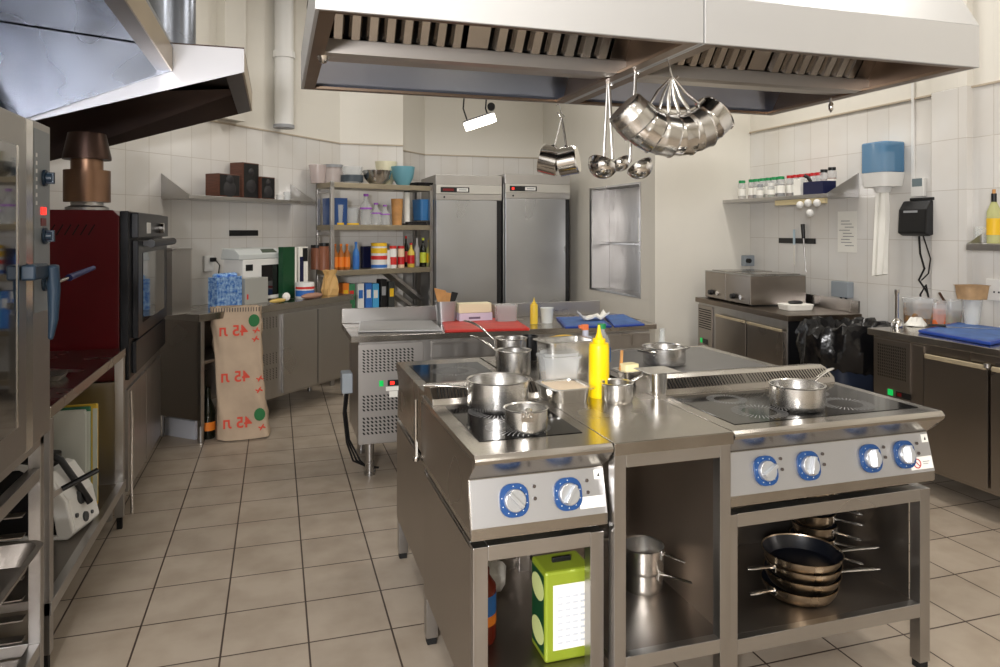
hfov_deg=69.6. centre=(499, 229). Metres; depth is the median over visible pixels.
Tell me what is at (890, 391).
switch
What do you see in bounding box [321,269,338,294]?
bread bag
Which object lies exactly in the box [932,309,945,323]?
food box
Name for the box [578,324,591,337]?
spray bottle
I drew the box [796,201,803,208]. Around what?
measuring cup
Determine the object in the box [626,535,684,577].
saucepan
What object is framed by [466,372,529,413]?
pot
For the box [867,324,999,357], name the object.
countertop
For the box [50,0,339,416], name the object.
wall
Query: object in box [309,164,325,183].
plastic pot
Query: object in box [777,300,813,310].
tray
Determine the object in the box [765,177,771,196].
spice jar
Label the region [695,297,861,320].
countertop
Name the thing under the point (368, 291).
print
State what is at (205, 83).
hood
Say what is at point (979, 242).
wall shelf
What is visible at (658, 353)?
stock pot
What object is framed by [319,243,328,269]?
jar
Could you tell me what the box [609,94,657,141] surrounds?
pot
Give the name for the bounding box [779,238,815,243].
strip
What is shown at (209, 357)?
open shelf
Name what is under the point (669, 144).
pot
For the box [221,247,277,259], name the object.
printer
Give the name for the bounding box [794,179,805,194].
carton
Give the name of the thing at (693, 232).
wall
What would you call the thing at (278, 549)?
floor
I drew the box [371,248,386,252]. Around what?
print
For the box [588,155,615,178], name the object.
bowl
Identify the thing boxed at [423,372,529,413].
saucepan
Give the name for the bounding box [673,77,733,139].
saucepan
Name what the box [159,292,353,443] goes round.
base cabinet
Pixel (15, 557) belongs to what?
pan
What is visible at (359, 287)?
pack
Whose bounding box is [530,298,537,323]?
squeeze bottle
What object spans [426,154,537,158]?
trim
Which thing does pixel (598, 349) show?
squeeze bottle
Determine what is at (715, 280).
kitchen appliance
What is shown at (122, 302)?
oven
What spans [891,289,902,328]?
blender
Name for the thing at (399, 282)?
baking tray
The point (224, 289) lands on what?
carton
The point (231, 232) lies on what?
strip
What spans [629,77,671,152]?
saucepan
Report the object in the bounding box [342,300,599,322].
backsplash
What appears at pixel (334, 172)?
jar
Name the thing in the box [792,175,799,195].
spice jar
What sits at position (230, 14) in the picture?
wall
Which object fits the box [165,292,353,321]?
countertop
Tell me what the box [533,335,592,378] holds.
food container
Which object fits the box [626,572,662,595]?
pot
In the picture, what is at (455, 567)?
stand
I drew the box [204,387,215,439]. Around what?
bottle
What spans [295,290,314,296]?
print
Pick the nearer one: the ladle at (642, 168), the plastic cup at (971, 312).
the ladle at (642, 168)
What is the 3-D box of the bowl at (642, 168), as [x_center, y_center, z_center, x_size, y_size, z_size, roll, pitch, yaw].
[0.532,-0.234,2.741,0.102,0.081,0.098,0,0,-17]
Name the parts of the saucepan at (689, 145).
handle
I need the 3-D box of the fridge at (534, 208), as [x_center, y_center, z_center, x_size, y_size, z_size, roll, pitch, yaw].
[0.301,0.438,8.210,0.758,2.085,0.800,0,0,-17]
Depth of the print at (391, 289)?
7.33 m
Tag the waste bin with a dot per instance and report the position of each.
(845, 346)
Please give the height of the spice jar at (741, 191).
0.172 m
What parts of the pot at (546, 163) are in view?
pot, handle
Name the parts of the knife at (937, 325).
handle, blade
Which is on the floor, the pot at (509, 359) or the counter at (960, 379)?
the counter at (960, 379)
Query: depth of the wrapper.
4.88 m
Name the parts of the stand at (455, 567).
leg, panel, leg, panel, rail, leg, leg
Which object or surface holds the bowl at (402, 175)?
on the storage rack at (331, 185)
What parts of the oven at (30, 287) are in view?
door, door post, lever handle, control panel, knob, knob, knob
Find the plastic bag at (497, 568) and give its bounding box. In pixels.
[488,560,505,591]
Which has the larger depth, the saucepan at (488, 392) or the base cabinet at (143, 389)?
the base cabinet at (143, 389)
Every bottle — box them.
[204,370,206,399]
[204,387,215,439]
[334,244,337,269]
[338,244,343,269]
[344,244,349,269]
[352,242,359,268]
[360,194,371,209]
[404,236,408,266]
[407,243,414,266]
[414,238,419,265]
[420,238,425,266]
[426,247,427,266]
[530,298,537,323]
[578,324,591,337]
[589,325,608,398]
[597,323,610,361]
[986,189,999,242]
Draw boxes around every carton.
[208,272,241,307]
[242,277,267,304]
[295,247,307,281]
[456,302,491,320]
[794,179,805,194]
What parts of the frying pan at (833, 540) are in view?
handle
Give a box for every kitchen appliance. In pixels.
[705,269,772,300]
[726,271,805,305]
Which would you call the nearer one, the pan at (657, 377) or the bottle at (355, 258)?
the pan at (657, 377)
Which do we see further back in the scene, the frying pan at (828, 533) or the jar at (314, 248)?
the jar at (314, 248)
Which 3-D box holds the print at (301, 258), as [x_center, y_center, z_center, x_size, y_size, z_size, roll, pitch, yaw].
[-1.750,0.387,6.346,0.001,0.303,0.050,0,0,25]
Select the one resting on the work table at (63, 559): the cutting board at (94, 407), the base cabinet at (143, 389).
the cutting board at (94, 407)
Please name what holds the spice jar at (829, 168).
on the wall shelf at (849, 188)
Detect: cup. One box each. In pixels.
[276,195,283,199]
[540,307,553,323]
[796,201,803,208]
[804,199,811,206]
[806,209,813,216]
[813,199,820,206]
[963,305,980,324]
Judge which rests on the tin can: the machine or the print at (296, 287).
the print at (296, 287)
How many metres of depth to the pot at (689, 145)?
2.47 m
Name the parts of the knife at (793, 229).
handle, blade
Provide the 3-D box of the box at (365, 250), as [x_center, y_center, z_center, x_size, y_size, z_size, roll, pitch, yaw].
[-1.332,0.276,7.405,0.200,0.220,0.060,0,0,-37]
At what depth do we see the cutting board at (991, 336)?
4.07 m
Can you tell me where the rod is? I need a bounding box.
[413,400,418,460]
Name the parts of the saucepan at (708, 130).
handle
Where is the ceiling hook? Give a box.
[667,58,678,78]
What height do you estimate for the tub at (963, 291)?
0.086 m
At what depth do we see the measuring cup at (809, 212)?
5.54 m
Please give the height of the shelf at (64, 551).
0.030 m
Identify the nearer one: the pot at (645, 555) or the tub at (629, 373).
the pot at (645, 555)
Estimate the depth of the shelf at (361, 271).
7.16 m
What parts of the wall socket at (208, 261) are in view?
plate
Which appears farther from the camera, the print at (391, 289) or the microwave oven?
the print at (391, 289)
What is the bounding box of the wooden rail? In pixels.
[775,198,827,205]
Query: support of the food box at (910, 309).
on the counter at (960, 379)
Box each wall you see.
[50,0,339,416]
[216,0,245,122]
[340,91,402,306]
[403,95,424,306]
[425,96,542,177]
[543,103,649,330]
[650,109,749,345]
[750,0,999,327]
[931,0,972,322]
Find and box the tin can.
[295,282,314,298]
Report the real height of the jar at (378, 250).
0.256 m
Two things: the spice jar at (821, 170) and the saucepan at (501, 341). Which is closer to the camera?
the saucepan at (501, 341)
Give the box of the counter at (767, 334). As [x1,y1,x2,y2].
[695,293,861,365]
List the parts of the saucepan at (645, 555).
handle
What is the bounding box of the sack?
[210,305,270,440]
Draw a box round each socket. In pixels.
[203,256,219,273]
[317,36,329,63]
[986,279,999,300]
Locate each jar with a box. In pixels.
[311,245,318,269]
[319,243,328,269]
[325,164,342,182]
[371,243,386,268]
[389,246,396,267]
[398,246,403,267]
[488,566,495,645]
[738,180,745,198]
[748,179,753,197]
[753,179,759,197]
[756,184,763,197]
[759,178,764,196]
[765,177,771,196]
[767,183,774,196]
[771,177,777,196]
[777,176,784,196]
[786,175,791,195]
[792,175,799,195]
[820,169,827,180]
[827,167,836,186]
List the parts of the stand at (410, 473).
leg, rail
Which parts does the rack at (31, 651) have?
rail, rail, frame, rail, leg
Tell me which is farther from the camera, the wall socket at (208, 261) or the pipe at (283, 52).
the pipe at (283, 52)
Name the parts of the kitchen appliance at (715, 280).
basin lid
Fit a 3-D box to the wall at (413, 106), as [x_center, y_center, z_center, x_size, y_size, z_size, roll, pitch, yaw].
[-1.111,-0.470,8.413,0.100,3.900,0.729,0,0,25]
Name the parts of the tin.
handle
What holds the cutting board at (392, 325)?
on the counter at (373, 357)
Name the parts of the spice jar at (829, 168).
lid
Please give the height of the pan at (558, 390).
0.049 m
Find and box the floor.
[0,378,999,666]
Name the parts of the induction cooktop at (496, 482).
panel, glass plate, knob, control panel, knob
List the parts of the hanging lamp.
lamp glass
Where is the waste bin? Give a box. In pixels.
[795,316,890,391]
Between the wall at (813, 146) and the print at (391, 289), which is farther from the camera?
the print at (391, 289)
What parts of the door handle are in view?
rod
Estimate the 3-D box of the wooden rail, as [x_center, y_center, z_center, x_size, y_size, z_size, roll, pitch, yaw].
[2.383,-0.224,5.712,0.027,0.042,0.570,0,0,-17]
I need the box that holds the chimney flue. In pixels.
[62,131,111,209]
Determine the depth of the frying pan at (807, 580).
2.39 m
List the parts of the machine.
lid, carry handle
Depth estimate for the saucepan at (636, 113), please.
2.43 m
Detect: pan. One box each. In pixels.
[0,540,43,605]
[535,378,594,403]
[634,366,680,395]
[746,553,843,585]
[748,569,839,606]
[761,533,878,575]
[763,558,879,596]
[789,527,856,547]
[791,519,861,540]
[792,499,862,515]
[793,513,863,528]
[798,493,843,499]
[844,557,863,564]
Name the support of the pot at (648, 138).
on the saucepan at (648, 138)
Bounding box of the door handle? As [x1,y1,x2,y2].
[60,266,95,282]
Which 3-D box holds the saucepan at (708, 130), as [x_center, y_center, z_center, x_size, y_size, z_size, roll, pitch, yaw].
[0.677,-0.406,2.531,0.158,0.276,0.155,0,0,-17]
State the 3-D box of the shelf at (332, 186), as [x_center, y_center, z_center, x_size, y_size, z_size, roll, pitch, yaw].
[-1.261,-0.431,7.309,1.136,0.050,0.360,0,0,-37]
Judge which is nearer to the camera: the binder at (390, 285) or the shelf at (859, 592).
the shelf at (859, 592)
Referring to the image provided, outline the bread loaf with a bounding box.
[301,293,322,298]
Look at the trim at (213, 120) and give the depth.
6.67 m
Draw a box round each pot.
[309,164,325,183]
[341,174,362,182]
[387,250,390,267]
[391,199,402,224]
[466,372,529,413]
[494,335,527,364]
[496,347,531,375]
[537,119,561,175]
[555,118,580,176]
[600,378,633,404]
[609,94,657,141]
[626,535,664,577]
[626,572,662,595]
[629,109,668,152]
[637,342,689,366]
[650,113,683,157]
[674,114,699,155]
[685,108,717,151]
[695,96,733,139]
[768,378,826,412]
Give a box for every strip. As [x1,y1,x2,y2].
[229,230,257,235]
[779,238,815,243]
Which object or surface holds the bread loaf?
on the base cabinet at (305, 343)
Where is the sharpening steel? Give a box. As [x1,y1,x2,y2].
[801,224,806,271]
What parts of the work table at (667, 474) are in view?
panel, leg, panel, shelf rail, leg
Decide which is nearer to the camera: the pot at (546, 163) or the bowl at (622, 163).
the bowl at (622, 163)
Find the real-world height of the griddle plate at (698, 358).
0.242 m
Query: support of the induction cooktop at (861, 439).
on the stand at (868, 599)
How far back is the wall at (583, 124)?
7.86 m
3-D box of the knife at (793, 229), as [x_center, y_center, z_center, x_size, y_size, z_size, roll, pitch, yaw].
[2.515,0.160,6.151,0.016,0.330,0.022,0,0,-17]
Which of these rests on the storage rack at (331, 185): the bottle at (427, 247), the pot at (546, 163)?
the bottle at (427, 247)
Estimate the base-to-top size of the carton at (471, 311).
0.135 m
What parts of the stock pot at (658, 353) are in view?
handle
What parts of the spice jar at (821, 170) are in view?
lid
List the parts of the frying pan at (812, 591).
handle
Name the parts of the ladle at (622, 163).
handle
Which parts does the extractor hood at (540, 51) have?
blank panel, blank panel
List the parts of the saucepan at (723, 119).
handle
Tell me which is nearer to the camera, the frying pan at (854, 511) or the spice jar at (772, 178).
the frying pan at (854, 511)
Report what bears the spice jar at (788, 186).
on the wall shelf at (849, 188)
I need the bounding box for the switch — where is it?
[888,389,892,395]
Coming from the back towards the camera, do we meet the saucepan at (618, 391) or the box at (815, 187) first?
the box at (815, 187)
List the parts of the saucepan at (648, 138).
handle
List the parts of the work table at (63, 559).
leg, shelf rail, leg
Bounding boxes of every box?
[165,416,196,439]
[167,247,191,314]
[340,370,378,467]
[361,246,370,267]
[495,307,516,321]
[541,370,577,379]
[741,255,753,265]
[803,174,835,194]
[831,281,853,298]
[903,302,932,324]
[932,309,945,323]
[938,292,961,323]
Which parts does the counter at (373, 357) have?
leg, leg, compressor panel, drawer, drawer, drawer, drawer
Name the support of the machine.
on the work table at (63, 559)
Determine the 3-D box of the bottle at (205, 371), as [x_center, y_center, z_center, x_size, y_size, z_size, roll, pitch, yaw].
[-2.178,1.255,5.289,0.102,0.450,0.102,0,0,-17]
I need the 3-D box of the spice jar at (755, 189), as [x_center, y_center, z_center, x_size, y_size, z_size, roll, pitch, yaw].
[2.268,-0.364,6.345,0.069,0.172,0.069,0,0,-17]
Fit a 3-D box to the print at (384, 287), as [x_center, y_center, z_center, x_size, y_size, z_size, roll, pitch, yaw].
[-1.175,0.616,7.272,0.045,0.090,0.001,0,0,-37]
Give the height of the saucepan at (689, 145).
0.285 m
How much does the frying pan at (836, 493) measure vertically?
0.046 m
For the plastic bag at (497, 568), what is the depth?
2.48 m
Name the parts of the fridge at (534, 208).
door, control panel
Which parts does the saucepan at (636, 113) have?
handle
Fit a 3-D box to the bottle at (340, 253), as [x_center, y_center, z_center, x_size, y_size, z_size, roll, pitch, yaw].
[-1.546,0.261,6.991,0.064,0.251,0.064,0,0,-17]
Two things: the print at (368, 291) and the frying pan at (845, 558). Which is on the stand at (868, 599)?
the frying pan at (845, 558)
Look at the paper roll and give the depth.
7.48 m
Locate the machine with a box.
[0,450,98,541]
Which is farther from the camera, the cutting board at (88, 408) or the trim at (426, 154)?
the trim at (426, 154)
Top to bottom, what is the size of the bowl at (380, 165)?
0.251 m
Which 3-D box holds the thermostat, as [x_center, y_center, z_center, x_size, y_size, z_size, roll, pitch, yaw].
[2.890,-0.293,4.964,0.030,0.125,0.105,0,0,-17]
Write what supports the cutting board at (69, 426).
on the work table at (63, 559)
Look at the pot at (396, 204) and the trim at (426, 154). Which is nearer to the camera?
the pot at (396, 204)
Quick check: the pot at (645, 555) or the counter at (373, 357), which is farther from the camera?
the counter at (373, 357)
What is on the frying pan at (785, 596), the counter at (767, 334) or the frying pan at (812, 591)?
the frying pan at (812, 591)
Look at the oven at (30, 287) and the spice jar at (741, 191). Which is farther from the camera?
the spice jar at (741, 191)
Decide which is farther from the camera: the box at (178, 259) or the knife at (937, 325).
the box at (178, 259)
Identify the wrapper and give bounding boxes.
[577,310,609,319]
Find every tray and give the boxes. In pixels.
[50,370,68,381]
[370,282,414,306]
[382,273,423,300]
[402,222,427,224]
[410,182,432,185]
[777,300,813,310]
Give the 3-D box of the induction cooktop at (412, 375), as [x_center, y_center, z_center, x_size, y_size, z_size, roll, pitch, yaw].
[-0.181,0.719,3.007,0.398,0.242,0.690,0,0,-17]
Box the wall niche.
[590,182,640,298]
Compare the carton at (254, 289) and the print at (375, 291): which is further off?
the print at (375, 291)
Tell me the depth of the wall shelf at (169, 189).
5.86 m
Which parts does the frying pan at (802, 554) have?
handle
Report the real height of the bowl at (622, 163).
0.065 m
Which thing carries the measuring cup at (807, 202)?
hanging from the wooden rail
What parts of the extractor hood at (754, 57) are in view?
blank panel, blank panel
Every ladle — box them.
[588,85,615,178]
[607,84,629,171]
[627,72,652,178]
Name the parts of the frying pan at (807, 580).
handle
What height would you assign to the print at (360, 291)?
0.083 m
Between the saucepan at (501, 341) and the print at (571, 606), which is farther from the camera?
the saucepan at (501, 341)
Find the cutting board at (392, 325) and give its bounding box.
[358,320,442,332]
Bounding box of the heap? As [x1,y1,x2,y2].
[903,317,926,326]
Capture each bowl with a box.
[362,170,391,183]
[375,161,396,184]
[391,166,414,184]
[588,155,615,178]
[614,155,629,171]
[627,157,652,178]
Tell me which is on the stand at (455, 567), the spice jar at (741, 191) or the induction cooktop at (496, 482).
the induction cooktop at (496, 482)
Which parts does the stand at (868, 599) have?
leg, panel, rail, shelf rail, panel, leg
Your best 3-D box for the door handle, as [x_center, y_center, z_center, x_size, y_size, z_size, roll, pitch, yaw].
[-1.478,0.156,2.495,0.024,0.049,0.335,0,0,-10]
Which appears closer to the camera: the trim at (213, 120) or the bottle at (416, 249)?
the trim at (213, 120)
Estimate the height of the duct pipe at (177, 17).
1.480 m
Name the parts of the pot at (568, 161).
handle, pot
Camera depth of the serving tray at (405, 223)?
7.41 m
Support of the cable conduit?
attached to the wall at (813, 146)
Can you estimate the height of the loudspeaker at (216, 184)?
0.189 m
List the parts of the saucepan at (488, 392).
handle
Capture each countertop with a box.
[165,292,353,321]
[342,313,656,342]
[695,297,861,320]
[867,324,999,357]
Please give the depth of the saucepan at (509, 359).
2.95 m
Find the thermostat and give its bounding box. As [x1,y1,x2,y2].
[911,178,926,196]
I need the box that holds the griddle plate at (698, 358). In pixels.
[609,345,776,386]
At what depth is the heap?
4.46 m
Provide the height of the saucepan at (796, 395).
0.105 m
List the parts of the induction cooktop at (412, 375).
glass plate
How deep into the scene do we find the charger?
4.88 m
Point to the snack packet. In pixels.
(286, 296)
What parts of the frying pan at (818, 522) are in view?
handle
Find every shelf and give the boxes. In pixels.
[0,484,115,613]
[161,173,315,204]
[204,347,214,363]
[316,182,432,191]
[316,266,432,275]
[317,225,432,229]
[488,568,585,666]
[530,540,712,659]
[600,242,638,244]
[723,173,858,203]
[738,542,911,633]
[966,231,999,250]
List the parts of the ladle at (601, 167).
handle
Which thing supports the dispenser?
attached to the wall at (813, 146)
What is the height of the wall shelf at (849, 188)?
0.190 m
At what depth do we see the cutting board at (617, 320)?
4.83 m
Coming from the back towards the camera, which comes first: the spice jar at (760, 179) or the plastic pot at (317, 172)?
the plastic pot at (317, 172)
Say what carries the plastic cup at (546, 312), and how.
on the counter at (373, 357)
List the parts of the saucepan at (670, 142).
handle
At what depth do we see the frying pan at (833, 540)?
2.69 m
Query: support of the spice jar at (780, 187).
on the wall shelf at (849, 188)
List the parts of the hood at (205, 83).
panel, panel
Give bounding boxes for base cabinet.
[67,350,160,521]
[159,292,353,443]
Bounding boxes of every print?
[295,286,314,288]
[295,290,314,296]
[300,257,303,281]
[359,290,362,298]
[367,290,370,297]
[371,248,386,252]
[371,256,386,259]
[371,265,386,267]
[374,290,377,297]
[382,286,385,294]
[390,288,393,296]
[558,593,584,644]
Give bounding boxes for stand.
[397,420,425,579]
[424,470,603,666]
[731,483,929,666]
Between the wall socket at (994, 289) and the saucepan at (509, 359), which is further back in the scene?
the wall socket at (994, 289)
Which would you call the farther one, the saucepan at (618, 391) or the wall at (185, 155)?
the wall at (185, 155)
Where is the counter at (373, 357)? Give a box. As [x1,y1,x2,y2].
[342,300,656,475]
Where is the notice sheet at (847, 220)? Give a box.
[838,211,856,252]
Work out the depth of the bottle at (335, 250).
6.93 m
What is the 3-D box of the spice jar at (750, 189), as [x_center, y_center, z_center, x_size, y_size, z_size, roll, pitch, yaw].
[2.247,-0.364,6.412,0.069,0.172,0.069,0,0,-17]
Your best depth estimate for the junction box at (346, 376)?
4.33 m
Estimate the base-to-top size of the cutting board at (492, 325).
0.019 m
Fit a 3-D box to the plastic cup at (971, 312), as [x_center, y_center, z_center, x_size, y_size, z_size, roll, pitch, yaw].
[2.920,0.514,4.447,0.116,0.170,0.116,0,0,-17]
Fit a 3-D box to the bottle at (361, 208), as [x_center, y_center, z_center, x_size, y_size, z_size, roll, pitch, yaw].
[-1.337,-0.205,7.175,0.122,0.310,0.122,0,0,-17]
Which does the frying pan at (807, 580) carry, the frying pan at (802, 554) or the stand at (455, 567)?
the frying pan at (802, 554)
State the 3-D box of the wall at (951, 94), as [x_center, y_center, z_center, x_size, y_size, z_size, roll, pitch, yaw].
[2.983,-0.470,4.720,0.100,3.900,0.260,0,0,-17]
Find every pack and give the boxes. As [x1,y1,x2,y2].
[339,282,348,293]
[349,283,354,307]
[354,283,363,307]
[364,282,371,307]
[372,283,378,307]
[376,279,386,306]
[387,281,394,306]
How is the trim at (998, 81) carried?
attached to the wall at (813, 146)
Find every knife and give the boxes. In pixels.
[53,468,98,497]
[793,229,794,265]
[928,324,989,328]
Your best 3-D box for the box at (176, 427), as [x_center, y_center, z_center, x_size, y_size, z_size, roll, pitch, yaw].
[-2.264,1.415,5.174,0.300,0.130,0.100,0,0,25]
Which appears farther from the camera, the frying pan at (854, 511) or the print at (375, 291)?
the print at (375, 291)
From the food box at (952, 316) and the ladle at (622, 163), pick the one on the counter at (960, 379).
the food box at (952, 316)
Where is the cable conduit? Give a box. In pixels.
[911,82,914,178]
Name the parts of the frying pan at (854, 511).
handle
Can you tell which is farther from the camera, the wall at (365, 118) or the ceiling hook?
the wall at (365, 118)
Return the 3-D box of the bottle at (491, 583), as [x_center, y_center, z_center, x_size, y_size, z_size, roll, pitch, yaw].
[-0.062,1.155,2.222,0.103,0.220,0.103,0,0,-17]
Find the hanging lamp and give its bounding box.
[462,98,496,130]
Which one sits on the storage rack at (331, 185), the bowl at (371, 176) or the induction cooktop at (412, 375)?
the bowl at (371, 176)
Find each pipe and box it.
[149,0,195,43]
[273,0,294,129]
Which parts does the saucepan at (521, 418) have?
handle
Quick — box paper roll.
[404,191,409,222]
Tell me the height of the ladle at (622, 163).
0.378 m
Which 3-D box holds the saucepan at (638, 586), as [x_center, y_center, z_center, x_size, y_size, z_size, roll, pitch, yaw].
[0.520,1.177,2.397,0.140,0.081,0.266,0,0,-31]
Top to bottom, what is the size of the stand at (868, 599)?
0.612 m
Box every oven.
[0,107,60,473]
[50,210,175,381]
[224,258,277,298]
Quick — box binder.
[278,247,296,297]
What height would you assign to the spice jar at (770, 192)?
0.117 m
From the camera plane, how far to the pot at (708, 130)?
2.48 m
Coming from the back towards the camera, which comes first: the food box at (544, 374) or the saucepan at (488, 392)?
the food box at (544, 374)
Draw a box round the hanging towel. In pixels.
[872,192,889,275]
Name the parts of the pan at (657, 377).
lid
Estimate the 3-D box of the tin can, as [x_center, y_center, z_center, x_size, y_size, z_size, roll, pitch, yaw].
[-1.659,0.511,6.117,0.158,0.135,0.158,0,0,-17]
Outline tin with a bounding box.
[532,551,584,662]
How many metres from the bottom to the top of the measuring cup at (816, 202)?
0.060 m
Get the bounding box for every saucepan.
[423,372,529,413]
[464,320,527,364]
[469,335,531,375]
[503,402,548,435]
[600,373,648,404]
[609,76,671,141]
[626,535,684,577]
[626,569,691,595]
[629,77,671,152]
[650,79,683,157]
[672,77,699,155]
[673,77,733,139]
[673,78,717,151]
[768,368,833,412]
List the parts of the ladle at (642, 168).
handle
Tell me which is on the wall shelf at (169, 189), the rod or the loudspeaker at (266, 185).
the loudspeaker at (266, 185)
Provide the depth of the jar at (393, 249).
7.29 m
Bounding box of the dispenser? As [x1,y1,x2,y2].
[861,141,904,275]
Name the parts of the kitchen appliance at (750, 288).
knob, basin lid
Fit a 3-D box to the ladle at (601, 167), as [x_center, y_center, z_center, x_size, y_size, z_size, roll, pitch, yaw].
[0.423,-0.415,2.974,0.117,0.408,0.124,0,0,-17]
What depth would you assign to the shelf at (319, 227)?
7.10 m
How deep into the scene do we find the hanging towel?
5.12 m
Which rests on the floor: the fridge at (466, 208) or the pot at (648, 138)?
the fridge at (466, 208)
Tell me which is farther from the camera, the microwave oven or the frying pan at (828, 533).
the microwave oven
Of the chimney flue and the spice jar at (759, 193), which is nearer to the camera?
the chimney flue
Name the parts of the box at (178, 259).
lid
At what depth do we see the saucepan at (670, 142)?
2.46 m
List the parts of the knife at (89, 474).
blade, handle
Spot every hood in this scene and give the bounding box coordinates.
[0,0,171,117]
[28,42,251,160]
[301,0,702,103]
[565,0,978,115]
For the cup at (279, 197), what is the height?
0.050 m
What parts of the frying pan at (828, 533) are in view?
handle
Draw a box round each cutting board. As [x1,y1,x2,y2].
[53,409,85,473]
[60,406,90,481]
[64,403,97,503]
[358,320,442,332]
[442,318,529,332]
[556,316,611,328]
[605,314,644,327]
[918,322,999,344]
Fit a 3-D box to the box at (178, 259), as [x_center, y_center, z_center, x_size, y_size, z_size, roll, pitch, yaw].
[-2.300,0.352,4.991,0.262,0.455,0.170,0,0,25]
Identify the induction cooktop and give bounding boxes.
[396,358,496,451]
[421,377,613,541]
[633,364,944,506]
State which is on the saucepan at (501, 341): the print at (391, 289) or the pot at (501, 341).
the pot at (501, 341)
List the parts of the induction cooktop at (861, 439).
knob, glass plate, knob, control panel, knob, knob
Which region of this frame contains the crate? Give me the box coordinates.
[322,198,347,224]
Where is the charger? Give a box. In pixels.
[898,197,933,302]
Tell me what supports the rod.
attached to the induction cooktop at (496, 482)
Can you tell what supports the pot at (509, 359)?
on the saucepan at (509, 359)
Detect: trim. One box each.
[210,120,339,143]
[340,143,402,145]
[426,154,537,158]
[749,80,999,132]
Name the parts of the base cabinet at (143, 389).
leg, door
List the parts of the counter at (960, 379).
compressor panel, door, door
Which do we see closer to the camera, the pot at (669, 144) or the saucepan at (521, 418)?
the saucepan at (521, 418)
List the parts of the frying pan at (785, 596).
handle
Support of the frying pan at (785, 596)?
on the stand at (868, 599)
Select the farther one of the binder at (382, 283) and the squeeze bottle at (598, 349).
the binder at (382, 283)
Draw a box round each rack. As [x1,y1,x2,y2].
[0,436,43,666]
[316,181,432,385]
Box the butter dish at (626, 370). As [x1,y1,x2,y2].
[612,350,641,384]
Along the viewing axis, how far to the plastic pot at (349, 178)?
7.03 m
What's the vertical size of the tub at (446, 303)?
0.240 m
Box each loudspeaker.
[205,173,239,196]
[230,162,258,197]
[258,176,274,198]
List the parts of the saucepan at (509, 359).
handle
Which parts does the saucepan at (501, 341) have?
handle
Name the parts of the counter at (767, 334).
compressor panel, door, door, panel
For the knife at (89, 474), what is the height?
0.097 m
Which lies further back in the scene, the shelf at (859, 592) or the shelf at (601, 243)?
the shelf at (601, 243)
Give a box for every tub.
[412,199,433,220]
[434,288,457,323]
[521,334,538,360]
[612,367,641,384]
[647,373,666,395]
[954,284,990,299]
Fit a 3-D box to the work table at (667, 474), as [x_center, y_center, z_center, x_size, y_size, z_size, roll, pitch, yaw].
[0.296,1.040,2.760,0.391,0.880,1.430,0,0,-17]
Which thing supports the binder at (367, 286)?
on the storage rack at (331, 185)
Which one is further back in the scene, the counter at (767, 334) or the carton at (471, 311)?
the counter at (767, 334)
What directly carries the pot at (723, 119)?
on the saucepan at (723, 119)
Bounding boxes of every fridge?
[421,175,501,305]
[498,174,569,302]
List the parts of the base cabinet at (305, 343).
leg, panel, leg, post, panel, door, door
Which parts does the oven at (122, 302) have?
frame, drawer, dial plate, door, door glass, control knob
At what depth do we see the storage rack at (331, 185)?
7.15 m
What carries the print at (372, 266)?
attached to the jar at (378, 250)
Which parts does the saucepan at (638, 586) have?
handle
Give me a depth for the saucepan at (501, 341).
3.19 m
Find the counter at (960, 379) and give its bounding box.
[867,324,999,496]
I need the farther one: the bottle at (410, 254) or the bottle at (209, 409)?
the bottle at (410, 254)
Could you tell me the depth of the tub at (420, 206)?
7.51 m
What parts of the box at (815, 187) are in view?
tool handle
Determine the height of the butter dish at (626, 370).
0.125 m
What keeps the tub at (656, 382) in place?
in the pan at (657, 377)
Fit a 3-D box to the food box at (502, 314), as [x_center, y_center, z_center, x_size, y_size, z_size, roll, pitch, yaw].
[0.040,0.566,4.845,0.158,0.126,0.108,0,0,-17]
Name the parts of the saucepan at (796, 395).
handle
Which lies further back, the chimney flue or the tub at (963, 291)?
the tub at (963, 291)
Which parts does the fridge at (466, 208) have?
maker plate, door, control panel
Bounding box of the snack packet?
[269,292,289,302]
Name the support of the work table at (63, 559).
on the floor
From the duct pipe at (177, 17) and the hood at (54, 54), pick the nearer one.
the hood at (54, 54)
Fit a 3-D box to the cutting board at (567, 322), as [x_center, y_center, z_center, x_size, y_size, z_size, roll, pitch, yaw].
[0.565,0.622,4.861,0.321,0.015,0.560,0,0,-2]
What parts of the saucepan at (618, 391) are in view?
handle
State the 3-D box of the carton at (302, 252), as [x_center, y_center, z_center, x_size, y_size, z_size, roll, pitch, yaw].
[-1.767,0.364,6.381,0.061,0.429,0.119,0,0,25]
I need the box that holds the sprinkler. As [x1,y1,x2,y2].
[828,98,833,112]
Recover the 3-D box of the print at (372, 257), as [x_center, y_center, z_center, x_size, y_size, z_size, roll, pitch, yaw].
[-1.220,0.277,7.251,0.165,0.038,0.165,0,0,-17]
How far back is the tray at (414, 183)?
7.45 m
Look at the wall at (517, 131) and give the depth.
8.93 m
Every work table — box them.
[0,348,125,666]
[479,354,733,666]

